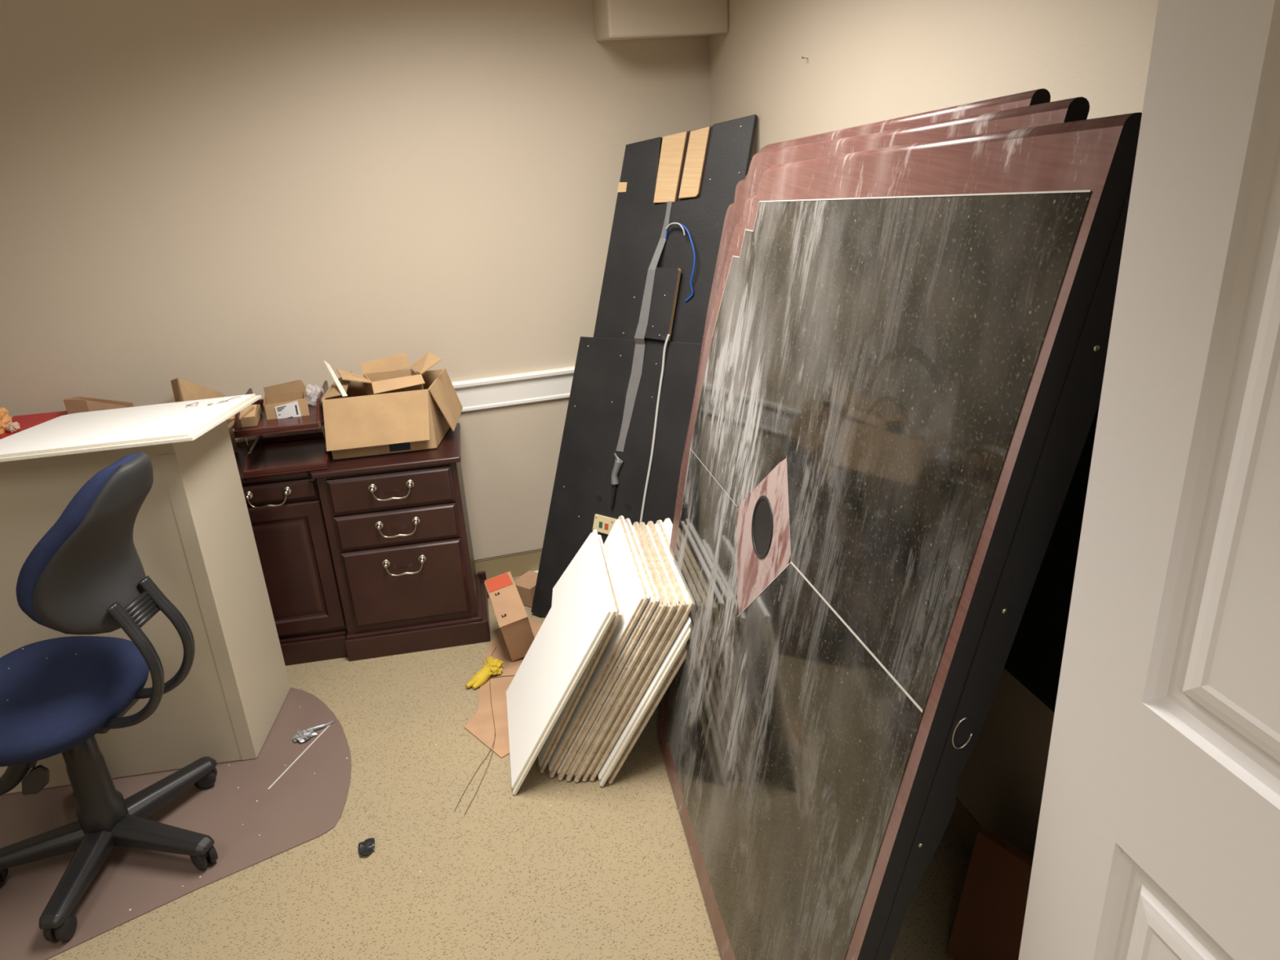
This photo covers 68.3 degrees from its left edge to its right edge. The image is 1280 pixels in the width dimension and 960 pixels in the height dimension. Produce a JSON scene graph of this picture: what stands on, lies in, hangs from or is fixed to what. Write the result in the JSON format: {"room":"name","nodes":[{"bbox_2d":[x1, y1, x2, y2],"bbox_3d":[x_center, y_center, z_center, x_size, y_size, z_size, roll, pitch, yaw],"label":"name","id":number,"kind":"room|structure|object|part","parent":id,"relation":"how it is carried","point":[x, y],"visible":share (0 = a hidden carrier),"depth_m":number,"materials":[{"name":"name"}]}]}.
{"room":"back office","nodes":[
{"label":"back office","id":0,"kind":"room"},
{"bbox_2d":[0,0,711,559],"bbox_3d":[-1.576,-0.593,3.290,4.038,2.460,0.120,-9,24,-13],"label":"wall","id":1,"kind":"structure","parent":0,"point":[228,197],"depth_m":3.21,"materials":[{"name":"paint"}]},
{"bbox_2d":[232,366,574,443],"bbox_3d":[-1.533,-0.179,3.391,3.838,0.120,0.027,-9,24,-13],"label":"trim","id":2,"kind":"structure","parent":1,"relation":"attached to","point":[482,393],"depth_m":3.63,"materials":[{"name":"paint"}]},
{"bbox_2d":[474,548,542,579],"bbox_3d":[-1.495,0.510,3.697,3.838,0.106,0.008,-9,24,-13],"label":"baseboard","id":3,"kind":"structure","parent":1,"relation":"attached to","point":[517,563],"depth_m":3.92,"materials":[{"name":"paint"}]},
{"bbox_2d":[592,0,728,41],"bbox_3d":[0.061,-1.718,3.133,0.416,0.448,0.210,-9,24,-13],"label":"soffit","id":4,"kind":"object","parent":1,"relation":"attached to","point":[614,20],"depth_m":3.11,"materials":[{"name":"paint"}]},
{"bbox_2d":[47,576,971,959],"bbox_3d":[-0.793,1.561,1.421,4.038,0.100,5.410,-9,24,-13],"label":"floor","id":5,"kind":"structure","parent":0,"point":[596,864],"depth_m":2.48,"materials":[{"name":"beige carpet"}]},
{"bbox_2d":[0,687,351,959],"bbox_3d":[-1.751,1.064,2.574,1.868,0.003,1.240,-9,24,-13],"label":"chair mat","id":6,"kind":"object","parent":5,"relation":"on","point":[302,806],"visible":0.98,"depth_m":2.69,"materials":[{"name":"brown plastic"}]},
{"bbox_2d":[0,451,217,942],"bbox_3d":[-1.448,0.499,2.375,0.675,1.157,0.621,0,23,7],"label":"office chair","id":7,"kind":"object","parent":6,"relation":"on","point":[86,575],"visible":1,"depth_m":2.33,"materials":[{"name":"black plastic"}]},
{"bbox_3d":[-1.607,0.712,2.425,0.231,0.208,0.052,-10,24,-14],"label":"foot lever","id":8,"kind":"part","parent":7,"relation":"part of","materials":[{"name":"black plastic"}]},
{"bbox_3d":[-1.503,0.662,2.368,0.020,0.075,0.112,-3,23,2],"label":"lever","id":9,"kind":"part","parent":7,"relation":"part of","materials":[{"name":"black plastic"}]},
{"bbox_3d":[-1.624,0.979,2.527,0.295,0.058,0.083,-12,25,-19],"label":"arm","id":10,"kind":"part","parent":7,"relation":"part of","materials":[{"name":"black plastic"}]},
{"bbox_3d":[-1.537,0.558,2.424,0.486,0.120,0.500,0,23,7],"label":"seat","id":11,"kind":"part","parent":7,"relation":"part of","materials":[{"name":"blue fabric"}]},
{"bbox_3d":[-1.448,1.014,2.421,0.083,0.058,0.295,-4,23,-2],"label":"arm","id":12,"kind":"part","parent":7,"relation":"part of","materials":[{"name":"black plastic"}]},
{"bbox_2d":[16,452,142,630],"bbox_3d":[-1.268,0.144,2.241,0.265,0.420,0.349,0,23,7],"label":"backrest cushion","id":13,"kind":"object","parent":7,"relation":"on","point":[85,573],"depth_m":2.15,"materials":[{"name":"blue fabric"}]},
{"bbox_3d":[-1.288,0.954,2.539,0.295,0.058,0.083,3,24,14],"label":"arm","id":14,"kind":"part","parent":7,"relation":"part of","materials":[{"name":"black plastic"}]},
{"bbox_3d":[-1.364,0.881,2.719,0.083,0.058,0.295,11,27,31],"label":"arm","id":15,"kind":"part","parent":7,"relation":"part of","materials":[{"name":"black plastic"}]},
{"bbox_2d":[0,420,290,794],"bbox_3d":[-1.730,0.366,2.842,1.048,1.063,0.368,-6,23,-7],"label":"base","id":16,"kind":"object","parent":6,"relation":"on","point":[193,537],"visible":0.59,"depth_m":2.77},
{"bbox_2d":[0,393,261,462],"bbox_3d":[-1.484,-0.153,2.689,0.620,0.118,0.640,-6,23,-5],"label":"tabletop","id":17,"kind":"structure","parent":16,"relation":"on","point":[171,422],"depth_m":2.60,"materials":[{"name":"white tile"}]},
{"bbox_2d":[186,402,198,406],"bbox_3d":[-1.361,-0.229,2.872,0.034,0.014,0.057,-9,24,-13],"label":"wire loop","id":18,"kind":"object","parent":17,"relation":"on","point":[188,405],"visible":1,"depth_m":2.87,"materials":[{"name":"silver metal"}]},
{"bbox_2d":[207,396,238,405],"bbox_3d":[-1.271,-0.242,2.898,0.031,0.016,0.125,10,27,28],"label":"wire loop","id":19,"kind":"object","parent":17,"relation":"on","point":[235,397],"visible":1,"depth_m":2.88,"materials":[{"name":"silver metal"}]},
{"bbox_2d":[267,724,330,789],"bbox_3d":[-1.058,0.857,2.957,0.005,0.001,0.332,4,24,17],"label":"rod","id":20,"kind":"object","parent":6,"relation":"on","point":[309,745],"visible":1,"depth_m":2.94,"materials":[{"name":"silver metal"}]},
{"bbox_2d":[292,720,334,742],"bbox_3d":[-1.049,0.808,3.039,0.139,0.025,0.065,-14,26,-24],"label":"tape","id":21,"kind":"object","parent":6,"relation":"on","point":[302,735],"visible":1,"depth_m":3.02,"materials":[{"name":"silver metal"}]},
{"bbox_2d":[234,422,490,665],"bbox_3d":[-1.102,0.256,3.429,1.024,0.742,0.389,-7,23,-8],"label":"credenza","id":22,"kind":"object","parent":5,"relation":"on","point":[362,557],"visible":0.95,"depth_m":3.30,"materials":[{"name":"brown wood"}]},
{"bbox_2d":[170,377,238,452],"bbox_3d":[-1.505,-0.219,3.246,0.142,0.312,0.112,-5,23,-4],"label":"carton","id":23,"kind":"object","parent":22,"relation":"on","point":[183,390],"visible":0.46,"depth_m":3.19,"materials":[{"name":"cardboard"}]},
{"bbox_3d":[-1.247,0.062,3.159,0.156,0.056,0.033,-7,23,-8],"label":"handle","id":24,"kind":"part","parent":22,"relation":"part of","materials":[{"name":"grey metal"}]},
{"bbox_3d":[-1.252,0.046,3.179,0.320,0.071,0.018,-7,23,-8],"label":"drawer","id":25,"kind":"part","parent":22,"relation":"part of","materials":[{"name":"brown wood"}]},
{"bbox_2d":[233,380,332,478],"bbox_3d":[-1.210,-0.179,3.238,0.268,0.217,0.315,-7,23,-8],"label":"tray","id":26,"kind":"object","parent":22,"relation":"on","point":[304,451],"visible":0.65,"depth_m":3.21,"materials":[{"name":"brown wood"}]},
{"bbox_2d":[226,404,262,429],"bbox_3d":[-1.338,-0.225,3.168,0.113,0.071,0.182,-9,24,-13],"label":"carton","id":27,"kind":"object","parent":26,"relation":"in","point":[250,416],"visible":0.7,"depth_m":3.13,"materials":[{"name":"cardboard"}]},
{"bbox_3d":[-1.327,-0.137,3.181,0.005,0.087,0.005,2,24,12],"label":"support rod","id":28,"kind":"part","parent":26,"relation":"part of","materials":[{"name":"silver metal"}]},
{"bbox_2d":[262,379,309,419],"bbox_3d":[-1.220,-0.267,3.259,0.150,0.113,0.158,-9,24,-13],"label":"box","id":29,"kind":"object","parent":26,"relation":"in","point":[288,399],"visible":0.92,"depth_m":3.29,"materials":[{"name":"cardboard"}]},
{"bbox_3d":[-1.245,-0.306,3.313,0.140,0.081,0.008,-7,23,-8],"label":"lid","id":30,"kind":"part","parent":29,"relation":"part of","materials":[{"name":"cardboard"}]},
{"bbox_2d":[277,404,297,417],"bbox_3d":[-1.193,-0.224,3.200,0.065,0.059,0.001,-7,23,-8],"label":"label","id":31,"kind":"object","parent":29,"relation":"attached to","point":[283,411],"depth_m":3.20,"materials":[{"name":"white paper"}]},
{"bbox_2d":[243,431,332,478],"bbox_3d":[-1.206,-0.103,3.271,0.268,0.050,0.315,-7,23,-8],"label":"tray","id":32,"kind":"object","parent":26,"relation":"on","point":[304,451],"depth_m":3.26,"materials":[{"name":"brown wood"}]},
{"bbox_3d":[-1.080,-0.167,3.217,0.006,0.087,0.006,-7,23,-8],"label":"support rod","id":33,"kind":"part","parent":26,"relation":"part of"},
{"bbox_3d":[-1.236,0.317,3.296,0.320,0.500,0.018,-7,23,-8],"label":"cabinet door","id":34,"kind":"part","parent":22,"relation":"part of","materials":[{"name":"brown wood"}]},
{"bbox_3d":[-0.847,0.036,3.219,0.413,0.128,0.018,-7,23,-8],"label":"drawer","id":35,"kind":"part","parent":22,"relation":"part of","materials":[{"name":"brown wood"}]},
{"bbox_3d":[-0.841,0.038,3.193,0.156,0.056,0.033,-7,23,-8],"label":"handle","id":36,"kind":"part","parent":22,"relation":"part of","materials":[{"name":"grey metal"}]},
{"bbox_2d":[320,360,462,459],"bbox_3d":[-0.860,-0.272,3.295,0.457,0.301,0.287,-7,23,-8],"label":"open cardboard box","id":37,"kind":"object","parent":22,"relation":"on","point":[358,424],"depth_m":3.20,"materials":[{"name":"brown cardboard"}]},
{"bbox_3d":[-1.043,-0.349,3.230,0.015,0.089,0.179,-17,27,-29],"label":"cardboard strip","id":38,"kind":"part","parent":37,"relation":"part of","materials":[{"name":"cardboard"}]},
{"bbox_2d":[320,370,351,399],"bbox_3d":[-1.047,-0.329,3.257,0.081,0.038,0.188,-6,23,-6],"label":"scrap","id":39,"kind":"object","parent":37,"relation":"in","point":[333,391],"visible":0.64,"depth_m":3.23,"materials":[{"name":"brown cardboard"}]},
{"bbox_2d":[336,351,441,395],"bbox_3d":[-0.864,-0.312,3.303,0.360,0.222,0.212,-9,24,-13],"label":"cardboard box","id":40,"kind":"object","parent":37,"relation":"in","point":[386,375],"visible":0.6,"depth_m":3.31,"materials":[{"name":"brown cardboard"}]},
{"bbox_2d":[388,441,410,451],"bbox_3d":[-0.828,-0.119,3.250,0.070,0.038,0.001,-7,23,-8],"label":"print","id":41,"kind":"object","parent":37,"relation":"attached to","point":[403,446],"depth_m":3.25,"materials":[{"name":"black"}]},
{"bbox_3d":[-0.840,0.163,3.273,0.413,0.128,0.018,-7,23,-8],"label":"drawer","id":42,"kind":"part","parent":22,"relation":"part of","materials":[{"name":"brown wood"}]},
{"bbox_3d":[-0.833,0.166,3.248,0.156,0.056,0.033,-7,23,-8],"label":"handle","id":43,"kind":"part","parent":22,"relation":"part of","materials":[{"name":"grey metal"}]},
{"bbox_3d":[-0.825,0.303,3.307,0.156,0.056,0.033,-7,23,-8],"label":"handle","id":44,"kind":"part","parent":22,"relation":"part of","materials":[{"name":"grey metal"}]},
{"bbox_3d":[-0.828,0.368,3.361,0.413,0.300,0.018,-7,23,-8],"label":"drawer","id":45,"kind":"part","parent":22,"relation":"part of","materials":[{"name":"brown wood"}]},
{"bbox_2d":[358,837,374,855],"bbox_3d":[-0.744,0.998,2.567,0.045,0.012,0.059,-8,24,-11],"label":"scrap","id":46,"kind":"object","parent":5,"relation":"on","point":[365,847],"visible":1,"depth_m":2.56,"materials":[{"name":"black plastic"}]},
{"bbox_2d":[464,734,495,813],"bbox_3d":[-0.471,0.876,2.830,0.016,0.006,0.351,0,23,7],"label":"wire","id":47,"kind":"object","parent":5,"relation":"on","point":[495,735],"visible":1,"depth_m":2.82,"materials":[{"name":"brown"}]},
{"bbox_2d":[465,656,503,688],"bbox_3d":[-0.531,0.661,3.284,0.100,0.049,0.180,2,24,13],"label":"glove","id":48,"kind":"object","parent":5,"relation":"on","point":[493,667],"visible":1,"depth_m":3.26,"materials":[{"name":"rubber"}]},
{"bbox_2d":[464,617,542,758],"bbox_3d":[-0.399,0.691,3.257,0.320,0.004,0.806,-2,23,3],"label":"cardboard sheet","id":49,"kind":"object","parent":5,"relation":"on","point":[481,725],"visible":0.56,"depth_m":3.14,"materials":[{"name":"brown cardboard"}]},
{"bbox_2d":[454,646,496,810],"bbox_3d":[-0.495,0.775,3.070,0.076,0.006,0.831,-3,23,1],"label":"wire","id":50,"kind":"object","parent":49,"relation":"on","point":[495,646],"visible":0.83,"depth_m":2.93,"materials":[{"name":"brown"}]},
{"bbox_2d":[484,571,534,661],"bbox_3d":[-0.464,0.490,3.396,0.133,0.252,0.287,-11,24,-17],"label":"carton","id":51,"kind":"object","parent":49,"relation":"on","point":[512,617],"visible":0.93,"depth_m":3.31,"materials":[{"name":"cardboard"}]},
{"bbox_2d":[514,570,537,607],"bbox_3d":[-0.435,0.433,3.755,0.100,0.085,0.120,12,27,31],"label":"carton","id":52,"kind":"object","parent":5,"relation":"on","point":[526,584],"visible":0.4,"depth_m":3.71,"materials":[{"name":"cardboard"}]},
{"bbox_2d":[506,528,617,795],"bbox_3d":[-0.262,0.520,2.891,0.347,0.590,0.578,-6,23,-7],"label":"tile","id":53,"kind":"structure","parent":5,"relation":"on","point":[583,609],"depth_m":2.80,"materials":[{"name":"white tile"}]},
{"bbox_2d":[537,534,622,773],"bbox_3d":[-0.215,0.524,2.963,0.282,0.520,0.520,-6,23,-7],"label":"tile","id":54,"kind":"structure","parent":5,"relation":"on","point":[548,747],"depth_m":2.75,"materials":[{"name":"white tile"}]},
{"bbox_2d":[547,515,649,777],"bbox_3d":[-0.162,0.496,2.947,0.331,0.578,0.550,-6,23,-7],"label":"tile","id":55,"kind":"structure","parent":5,"relation":"on","point":[632,589],"depth_m":2.75,"materials":[{"name":"white tile"}]},
{"bbox_2d":[556,518,658,780],"bbox_3d":[-0.139,0.502,2.937,0.331,0.573,0.550,-7,23,-8],"label":"tile","id":56,"kind":"structure","parent":5,"relation":"on","point":[653,601],"depth_m":2.70,"materials":[{"name":"white tile"}]},
{"bbox_2d":[565,521,667,781],"bbox_3d":[-0.112,0.508,2.931,0.328,0.563,0.550,-6,23,-7],"label":"tile","id":57,"kind":"structure","parent":5,"relation":"on","point":[661,606],"depth_m":2.69,"materials":[{"name":"white tile"}]},
{"bbox_2d":[573,521,676,782],"bbox_3d":[-0.090,0.509,2.927,0.329,0.562,0.550,-7,23,-8],"label":"tile","id":58,"kind":"structure","parent":5,"relation":"on","point":[671,605],"depth_m":2.69,"materials":[{"name":"white tile"}]},
{"bbox_2d":[581,520,685,782],"bbox_3d":[-0.065,0.507,2.928,0.331,0.564,0.550,-7,23,-7],"label":"tile","id":59,"kind":"structure","parent":5,"relation":"on","point":[660,549],"depth_m":2.70,"materials":[{"name":"white tile"}]},
{"bbox_2d":[589,520,692,781],"bbox_3d":[-0.039,0.504,2.926,0.334,0.567,0.550,-6,23,-7],"label":"tile","id":60,"kind":"structure","parent":5,"relation":"on","point":[659,526],"depth_m":2.69,"materials":[{"name":"white tile"}]},
{"bbox_2d":[530,114,757,616],"bbox_3d":[-0.021,-0.329,3.345,0.753,1.759,0.505,8,26,25],"label":"panel","id":61,"kind":"object","parent":5,"relation":"on","point":[630,403],"visible":0.94,"depth_m":3.29,"materials":[{"name":"paint"}]},
{"bbox_3d":[-0.128,0.164,3.436,0.100,0.067,0.008,10,11,28],"label":"wall plate","id":62,"kind":"part","parent":61,"relation":"part of","materials":[{"name":"beige plastic"}]},
{"bbox_3d":[-0.097,0.029,3.418,0.635,1.092,0.016,10,11,28],"label":"panel","id":63,"kind":"part","parent":61,"relation":"part of","materials":[{"name":"black paint"}]},
{"bbox_3d":[0.084,-0.757,3.247,0.582,0.937,0.022,10,11,28],"label":"panel","id":64,"kind":"part","parent":61,"relation":"part of","materials":[{"name":"black paint"}]},
{"bbox_2d":[597,518,690,786],"bbox_3d":[-0.011,0.505,2.912,0.340,0.573,0.570,-7,23,-7],"label":"tile","id":65,"kind":"structure","parent":5,"relation":"on","point":[682,637],"depth_m":2.67,"materials":[{"name":"white tile"}]},
{"bbox_2d":[607,643,686,783],"bbox_3d":[0.020,0.502,2.911,0.344,0.576,0.550,-6,23,-7],"label":"tile","id":66,"kind":"structure","parent":5,"relation":"on","point":[682,657],"depth_m":2.68,"materials":[{"name":"white tile"}]},
{"bbox_2d":[693,97,1089,400],"bbox_3d":[0.287,0.088,2.232,0.365,1.844,1.585,-7,24,-9],"label":"panel","id":67,"kind":"object","parent":5,"relation":"on","point":[1077,108],"visible":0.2,"depth_m":1.69,"materials":[{"name":"brown wood"}]},
{"bbox_2d":[744,88,1050,178],"bbox_3d":[0.317,0.026,2.379,0.368,1.859,1.525,-7,24,-9],"label":"panel","id":68,"kind":"object","parent":5,"relation":"on","point":[1037,96],"visible":0.06,"depth_m":1.63,"materials":[{"name":"brown wood"}]},
{"bbox_2d":[657,112,1142,959],"bbox_3d":[0.305,0.162,2.059,0.417,1.824,1.594,-7,23,-7],"label":"panel","id":69,"kind":"object","parent":5,"relation":"on","point":[899,388],"visible":0.91,"depth_m":1.53,"materials":[{"name":"brown wood"}]},
{"bbox_3d":[0.221,0.501,2.169,0.002,0.976,1.446,3,22,-12],"label":"inlay panel","id":70,"kind":"part","parent":69,"relation":"part of","materials":[{"name":"glass"}]},
{"bbox_3d":[0.322,-0.205,1.871,0.002,0.860,1.483,3,22,-12],"label":"inlay panel","id":71,"kind":"part","parent":69,"relation":"part of","materials":[{"name":"glass"}]},
{"bbox_2d":[946,827,1033,959],"bbox_3d":[0.838,0.978,1.989,0.083,0.344,0.370,-19,28,-32],"label":"board","id":72,"kind":"object","parent":5,"relation":"on","point":[988,923],"visible":0.6,"depth_m":2.05,"materials":[{"name":"brown wood"}]},
{"bbox_3d":[-2.250,0.413,3.221,1.230,0.742,0.350,-9,24,-13],"label":"cabinet","id":73,"kind":"object","parent":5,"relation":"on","visible":0},
{"bbox_2d":[63,396,133,414],"bbox_3d":[-1.808,-0.164,3.202,0.171,0.277,0.114,-7,23,-8],"label":"carton","id":74,"kind":"object","parent":73,"relation":"on","point":[77,404],"visible":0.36,"depth_m":3.12,"materials":[{"name":"cardboard"}]},
{"bbox_3d":[-1.985,-0.077,3.121,0.189,0.203,0.234,-9,24,-13],"label":"carton","id":75,"kind":"object","parent":73,"relation":"on","visible":0},
{"bbox_2d":[0,410,67,439],"bbox_3d":[-1.980,-0.177,3.076,0.179,0.012,0.245,-9,24,-13],"label":"folder","id":76,"kind":"object","parent":75,"relation":"on","point":[25,421],"visible":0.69,"depth_m":3.12,"materials":[{"name":"red paper"}]},
{"bbox_2d":[0,407,12,434],"bbox_3d":[-2.055,-0.185,3.009,0.086,0.096,0.100,-9,24,-13],"label":"paper bag","id":77,"kind":"object","parent":76,"relation":"on","point":[5,419],"visible":0.83,"depth_m":3.00,"materials":[{"name":"orange paper"}]},
{"bbox_2d":[5,422,20,432],"bbox_3d":[-1.997,-0.169,3.004,0.038,0.032,0.037,-18,27,-30],"label":"tissue wad","id":78,"kind":"object","parent":76,"relation":"on","point":[11,427],"visible":1,"depth_m":3.00,"materials":[{"name":"beige"}]},
{"bbox_2d":[708,0,1158,858],"bbox_3d":[1.055,0.101,1.319,0.120,2.460,5.310,-9,24,-13],"label":"wall","id":79,"kind":"structure","parent":0,"point":[868,61],"depth_m":2.20,"materials":[{"name":"paint"}]},
{"bbox_2d":[947,796,982,853],"bbox_3d":[0.697,0.696,2.969,0.006,0.106,2.604,-9,24,-13],"label":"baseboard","id":80,"kind":"structure","parent":79,"relation":"attached to","point":[962,823],"depth_m":2.46,"materials":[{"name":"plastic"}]},
{"bbox_3d":[-0.566,0.793,-0.068,3.838,2.460,0.120,-9,24,-13],"label":"wall","id":81,"kind":"structure","parent":0,"visible":0},
{"bbox_2d":[1018,0,1279,959],"bbox_3d":[0.660,0.579,0.797,0.052,2.022,0.923,-9,24,-13],"label":"door","id":82,"kind":"structure","parent":81,"relation":"in","point":[1157,837],"depth_m":0.91,"materials":[{"name":"white paint"}]},
{"bbox_3d":[0.672,0.922,0.948,0.038,0.849,0.668,-9,24,-13],"label":"panel","id":83,"kind":"part","parent":82,"relation":"part of","materials":[{"name":"white paint"}]},
{"bbox_3d":[0.621,0.049,0.573,0.038,0.668,0.668,-9,24,-13],"label":"panel","id":84,"kind":"part","parent":82,"relation":"part of","materials":[{"name":"white paint"}]}
]}

